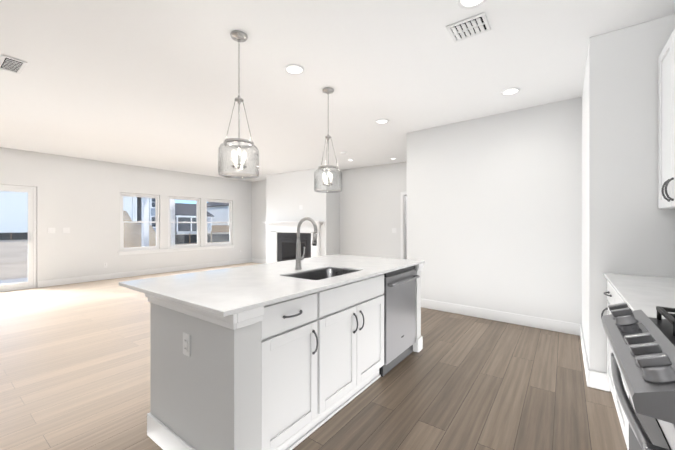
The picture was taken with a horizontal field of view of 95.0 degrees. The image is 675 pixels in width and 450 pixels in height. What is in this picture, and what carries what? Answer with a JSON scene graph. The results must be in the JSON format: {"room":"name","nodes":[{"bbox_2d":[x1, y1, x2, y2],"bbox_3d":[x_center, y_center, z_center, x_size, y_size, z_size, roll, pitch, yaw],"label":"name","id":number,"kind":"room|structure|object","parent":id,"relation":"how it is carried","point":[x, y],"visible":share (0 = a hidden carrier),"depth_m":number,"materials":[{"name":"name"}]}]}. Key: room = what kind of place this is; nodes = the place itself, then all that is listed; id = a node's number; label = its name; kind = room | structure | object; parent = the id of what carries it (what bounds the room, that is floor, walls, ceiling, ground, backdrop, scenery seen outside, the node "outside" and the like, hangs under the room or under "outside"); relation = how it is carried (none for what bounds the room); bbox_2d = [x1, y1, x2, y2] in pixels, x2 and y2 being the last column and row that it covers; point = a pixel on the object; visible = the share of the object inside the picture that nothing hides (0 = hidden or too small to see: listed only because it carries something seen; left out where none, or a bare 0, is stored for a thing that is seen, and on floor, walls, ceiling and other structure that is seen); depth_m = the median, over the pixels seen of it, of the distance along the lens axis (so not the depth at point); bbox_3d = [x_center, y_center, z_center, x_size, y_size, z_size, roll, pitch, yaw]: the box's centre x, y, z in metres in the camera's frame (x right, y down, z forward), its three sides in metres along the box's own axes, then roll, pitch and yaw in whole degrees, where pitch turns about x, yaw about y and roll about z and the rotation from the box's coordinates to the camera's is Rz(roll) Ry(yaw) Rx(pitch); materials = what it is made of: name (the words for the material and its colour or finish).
{"room":"kitchen","nodes":[
{"label":"kitchen","id":0,"kind":"room"},
{"bbox_2d":[0,191,136,232],"bbox_3d":[-41.577,-2.781,37.243,11.800,8.680,27.800,0,0,36],"label":"sky","id":1,"kind":"structure","parent":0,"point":[22,210],"depth_m":35.11,"materials":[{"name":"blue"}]},
{"bbox_2d":[0,147,251,287],"bbox_3d":[-5.560,-0.104,7.265,0.150,2.780,8.820,0,0,36],"label":"wall","id":2,"kind":"structure","parent":0,"point":[79,198],"depth_m":7.20,"materials":[{"name":"paint"}]},
{"bbox_2d":[0,184,36,291],"bbox_3d":[-6.735,0.254,5.635,0.125,2.066,1.812,0,0,36],"label":"sliding door","id":3,"kind":"structure","parent":2,"relation":"in","point":[32,238],"depth_m":6.27,"materials":[{"name":"white plastic"}]},
{"bbox_2d":[48,228,54,232],"bbox_3d":[-6.016,0.116,6.509,0.010,0.115,0.116,0,0,36],"label":"switch plate","id":4,"kind":"object","parent":2,"relation":"attached to","point":[52,230],"depth_m":6.51,"materials":[{"name":"white plastic"}]},
{"bbox_2d":[63,228,69,232],"bbox_3d":[-5.874,0.116,6.702,0.010,0.115,0.116,0,0,36],"label":"switch plate","id":5,"kind":"object","parent":2,"relation":"attached to","point":[65,230],"depth_m":6.70,"materials":[{"name":"white plastic"}]},
{"bbox_2d":[38,258,251,287],"bbox_3d":[-4.548,1.218,8.504,0.015,0.135,5.385,0,0,36],"label":"baseboard","id":6,"kind":"structure","parent":2,"relation":"attached to","point":[46,283],"depth_m":7.70,"materials":[{"name":"white wood"}]},
{"bbox_2d":[117,193,233,254],"bbox_3d":[-4.371,-0.027,8.812,0.135,1.526,3.280,0,0,36],"label":"window","id":7,"kind":"structure","parent":2,"relation":"in","point":[156,221],"depth_m":8.01,"materials":[{"name":"white plastic"}]},
{"bbox_2d":[168,196,199,247],"bbox_3d":[-4.387,-0.074,8.836,0.080,1.432,0.932,0,0,36],"label":"window","id":8,"kind":"structure","parent":2,"relation":"in","point":[197,211],"depth_m":8.87,"materials":[{"name":"white plastic"}]},
{"bbox_2d":[205,199,231,245],"bbox_3d":[-3.739,-0.074,9.719,0.080,1.432,0.942,0,0,36],"label":"window","id":9,"kind":"structure","parent":2,"relation":"in","point":[229,222],"depth_m":9.73,"materials":[{"name":"white plastic"}]},
{"bbox_2d":[0,262,626,449],"bbox_3d":[-1.252,1.337,4.896,9.900,0.100,10.100,0,0,36],"label":"floor","id":10,"kind":"structure","parent":0,"point":[74,366],"depth_m":2.45,"materials":[{"name":"brown wood"}]},
{"bbox_2d":[145,261,424,449],"bbox_3d":[-0.133,0.840,2.544,0.910,0.893,2.289,0,0,36],"label":"kitchen island","id":11,"kind":"object","parent":10,"relation":"on","point":[289,354],"depth_m":1.75,"materials":[{"name":"paint"}]},
{"bbox_2d":[119,254,418,316],"bbox_3d":[-0.258,0.405,2.628,1.164,0.067,2.368,0,0,36],"label":"island countertop","id":12,"kind":"structure","parent":11,"relation":"on","point":[219,291],"depth_m":2.00,"materials":[{"name":"white stone"}]},
{"bbox_2d":[291,217,316,268],"bbox_3d":[-0.246,0.153,2.571,0.234,0.437,0.106,0,0,36],"label":"faucet","id":13,"kind":"object","parent":12,"relation":"on","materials":[{"name":"silver metal"}]},
{"bbox_2d":[263,221,323,262],"bbox_3d":[-1.161,0.593,8.736,2.160,1.385,0.602,0,0,36],"label":"fireplace","id":14,"kind":"object","parent":10,"relation":"on","point":[283,237],"visible":0.79,"depth_m":8.67,"materials":[{"name":"white"}]},
{"bbox_2d":[605,281,608,381],"bbox_3d":[2.181,0.842,1.996,0.626,0.892,0.541,0,0,36],"label":"base cabinet","id":15,"kind":"object","parent":10,"relation":"on","point":[607,292],"depth_m":2.34,"materials":[{"name":"white wood"}]},
{"bbox_2d":[609,285,620,423],"bbox_3d":[1.920,0.842,1.641,0.626,0.892,0.606,0,0,36],"label":"base cabinet","id":16,"kind":"object","parent":10,"relation":"on","point":[613,299],"depth_m":2.11,"materials":[{"name":"white wood"}]},
{"bbox_2d":[604,273,674,318],"bbox_3d":[1.912,0.383,1.646,0.646,0.022,1.424,0,0,36],"label":"countertop","id":17,"kind":"structure","parent":16,"relation":"on","point":[639,292],"depth_m":1.76,"materials":[{"name":"white stone"}]},
{"bbox_2d":[621,301,628,449],"bbox_3d":[1.658,0.842,1.285,0.626,0.892,0.541,0,0,36],"label":"base cabinet","id":18,"kind":"object","parent":10,"relation":"on","point":[624,422],"depth_m":1.66,"materials":[{"name":"white wood"}]},
{"bbox_2d":[601,303,674,449],"bbox_3d":[1.213,0.798,0.802,0.752,0.978,0.756,0,0,36],"label":"range","id":19,"kind":"object","parent":10,"relation":"on","point":[642,343],"visible":1,"depth_m":0.86,"materials":[{"name":"silver metal"}]},
{"bbox_2d":[252,162,406,262],"bbox_3d":[-0.305,-0.104,8.431,6.940,2.780,0.720,0,0,36],"label":"wall","id":20,"kind":"structure","parent":0,"point":[359,214],"depth_m":8.18,"materials":[{"name":"paint"}]},
{"bbox_2d":[252,258,265,263],"bbox_3d":[-2.369,1.218,10.233,1.420,0.135,0.019,0,0,36],"label":"baseboard","id":21,"kind":"structure","parent":20,"relation":"attached to","point":[253,260],"depth_m":10.45,"materials":[{"name":"white wood"}]},
{"bbox_2d":[401,192,406,258],"bbox_3d":[1.935,0.251,7.148,0.970,2.070,0.135,0,0,36],"label":"door frame","id":22,"kind":"structure","parent":20,"relation":"attached to","point":[403,225],"depth_m":7.36,"materials":[{"name":"white wood"}]},
{"bbox_2d":[0,0,674,181],"bbox_3d":[-1.252,-1.543,4.895,9.900,0.100,10.100,0,0,36],"label":"ceiling","id":23,"kind":"structure","parent":0,"point":[149,83],"depth_m":3.05,"materials":[{"name":"paint"}]},
{"bbox_2d":[0,55,26,73],"bbox_3d":[-3.032,-1.482,2.877,0.360,0.019,0.160,0,0,36],"label":"ceiling vent","id":24,"kind":"object","parent":23,"relation":"in","point":[12,65],"visible":1,"depth_m":2.86,"materials":[{"name":"white metal"}]},
{"bbox_2d":[218,30,258,178],"bbox_3d":[-0.775,-0.937,2.436,0.310,1.109,0.310,0,0,36],"label":"pendant light","id":25,"kind":"object","parent":23,"relation":"hanging from","point":[238,36],"visible":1,"depth_m":2.43,"materials":[{"name":"clear glass"}]},
{"bbox_2d":[284,64,303,74],"bbox_3d":[-0.412,-1.486,2.963,0.190,0.012,0.190,0,0,36],"label":"recessed light","id":26,"kind":"object","parent":23,"relation":"in","point":[293,69],"visible":1,"depth_m":2.96,"materials":[{"name":"white plastic"}]},
{"bbox_2d":[314,87,341,192],"bbox_3d":[-0.103,-0.930,3.418,0.310,1.124,0.310,0,0,36],"label":"pendant light","id":27,"kind":"object","parent":23,"relation":"hanging from","point":[328,90],"visible":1,"depth_m":3.40,"materials":[{"name":"clear glass"}]},
{"bbox_2d":[375,119,388,123],"bbox_3d":[0.641,-1.486,4.448,0.190,0.012,0.190,0,0,36],"label":"recessed light","id":28,"kind":"object","parent":23,"relation":"in","point":[381,121],"visible":0.98,"depth_m":4.45,"materials":[{"name":"white plastic"}]},
{"bbox_2d":[446,12,490,42],"bbox_3d":[0.992,-1.482,2.341,0.270,0.019,0.240,0,0,36],"label":"ceiling vent","id":29,"kind":"object","parent":23,"relation":"in","point":[473,26],"visible":1,"depth_m":2.32,"materials":[{"name":"white metal"}]},
{"bbox_2d":[457,0,485,9],"bbox_3d":[0.889,-1.486,2.032,0.190,0.012,0.190,0,0,36],"label":"recessed light","id":30,"kind":"object","parent":23,"relation":"in","point":[467,4],"visible":0.96,"depth_m":2.08,"materials":[{"name":"white plastic"}]},
{"bbox_2d":[501,87,519,95],"bbox_3d":[1.931,-1.486,3.451,0.190,0.012,0.190,0,0,36],"label":"recessed light","id":31,"kind":"object","parent":23,"relation":"in","point":[510,91],"visible":0.98,"depth_m":3.45,"materials":[{"name":"white plastic"}]},
{"bbox_2d":[406,195,406,258],"bbox_3d":[1.679,-0.104,8.109,0.120,2.780,1.110,0,0,36],"label":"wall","id":32,"kind":"structure","parent":0,"point":[406,226],"depth_m":8.19,"materials":[{"name":"paint"}]},
{"bbox_2d":[407,97,581,323],"bbox_3d":[2.999,-0.103,4.932,3.128,2.780,2.449,0,0,36],"label":"wall","id":33,"kind":"structure","parent":0,"point":[494,212],"depth_m":4.12,"materials":[{"name":"paint"}]},
{"bbox_2d":[421,299,578,334],"bbox_3d":[1.977,1.219,4.299,2.251,0.135,0.148,0,0,36],"label":"baseboard","id":34,"kind":"structure","parent":33,"relation":"attached to","point":[536,322],"depth_m":4.09,"materials":[{"name":"white wood"}]},
{"bbox_2d":[582,14,674,391],"bbox_3d":[2.816,-0.103,2.819,0.885,2.780,1.530,0,0,36],"label":"wall","id":35,"kind":"structure","parent":0,"point":[628,226],"depth_m":2.36,"materials":[{"name":"paint"}]},
{"bbox_2d":[579,324,593,387],"bbox_3d":[2.407,1.220,3.011,0.030,0.135,1.385,0,0,36],"label":"baseboard","id":36,"kind":"structure","parent":35,"relation":"attached to","point":[589,374],"depth_m":2.65,"materials":[{"name":"white"}]},
{"bbox_2d":[658,29,674,208],"bbox_3d":[2.228,-0.678,1.823,0.346,1.130,0.764,0,0,36],"label":"upper cabinet","id":37,"kind":"object","parent":35,"relation":"attached to","point":[666,128],"visible":1,"depth_m":1.96,"materials":[{"name":"white wood"}]},
{"label":"outside","id":38,"kind":"structure","parent":0,"visible":0},
{"bbox_2d":[0,232,228,279],"bbox_3d":[-33.997,1.659,37.260,81.200,0.200,140.000,0,0,36],"label":"ground","id":39,"kind":"structure","parent":38,"point":[21,246],"depth_m":14.89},
{"bbox_2d":[0,278,27,283],"bbox_3d":[-7.616,1.441,6.282,1.999,0.250,3.420,0,0,36],"label":"ground","id":40,"kind":"structure","parent":39,"relation":"on","point":[12,281],"depth_m":7.27,"materials":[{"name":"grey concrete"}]},
{"bbox_2d":[0,231,228,243],"bbox_3d":[-25.323,1.111,27.167,21.130,0.900,38.060,0,0,36],"label":"fence","id":41,"kind":"object","parent":39,"relation":"on","point":[8,236],"depth_m":28.91,"materials":[{"name":"grey"}]},
{"bbox_2d":[123,211,155,247],"bbox_3d":[-10.460,0.494,14.630,5.188,2.334,3.535,0,0,36],"label":"dirt mound","id":42,"kind":"object","parent":39,"relation":"on","point":[128,236],"depth_m":13.97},
{"bbox_2d":[137,197,155,231],"bbox_3d":[-31.181,-2.784,49.708,11.800,8.680,3.400,0,0,36],"label":"house","id":43,"kind":"structure","parent":39,"relation":"on","point":[151,214],"depth_m":45.85,"materials":[{"name":"grey concrete"}]},
{"bbox_2d":[141,197,174,246],"bbox_3d":[-5.547,0.025,10.079,3.140,3.080,0.350,0,0,36],"label":"posts","id":44,"kind":"object","parent":39,"relation":"on","point":[144,209],"depth_m":10.75,"materials":[{"name":"white plastic"}]},
{"bbox_2d":[175,203,213,233],"bbox_3d":[-30.583,-1.337,57.955,15.000,5.780,9.800,0,0,36],"label":"house","id":45,"kind":"structure","parent":39,"relation":"on","point":[186,208],"depth_m":53.85,"materials":[{"name":"grey concrete"}]},
{"bbox_2d":[207,202,228,224],"bbox_3d":[-25.768,-2.691,76.503,12.800,8.480,11.800,0,0,36],"label":"house","id":46,"kind":"structure","parent":39,"relation":"on","point":[222,209],"depth_m":70.74,"materials":[{"name":"grey concrete"}]},
{"bbox_2d":[211,225,228,232],"bbox_3d":[-21.500,0.801,68.716,0.100,1.500,14.500,0,0,36],"label":"fence","id":47,"kind":"object","parent":39,"relation":"on","point":[218,228],"depth_m":64.44,"materials":[{"name":"brown"}]}
]}

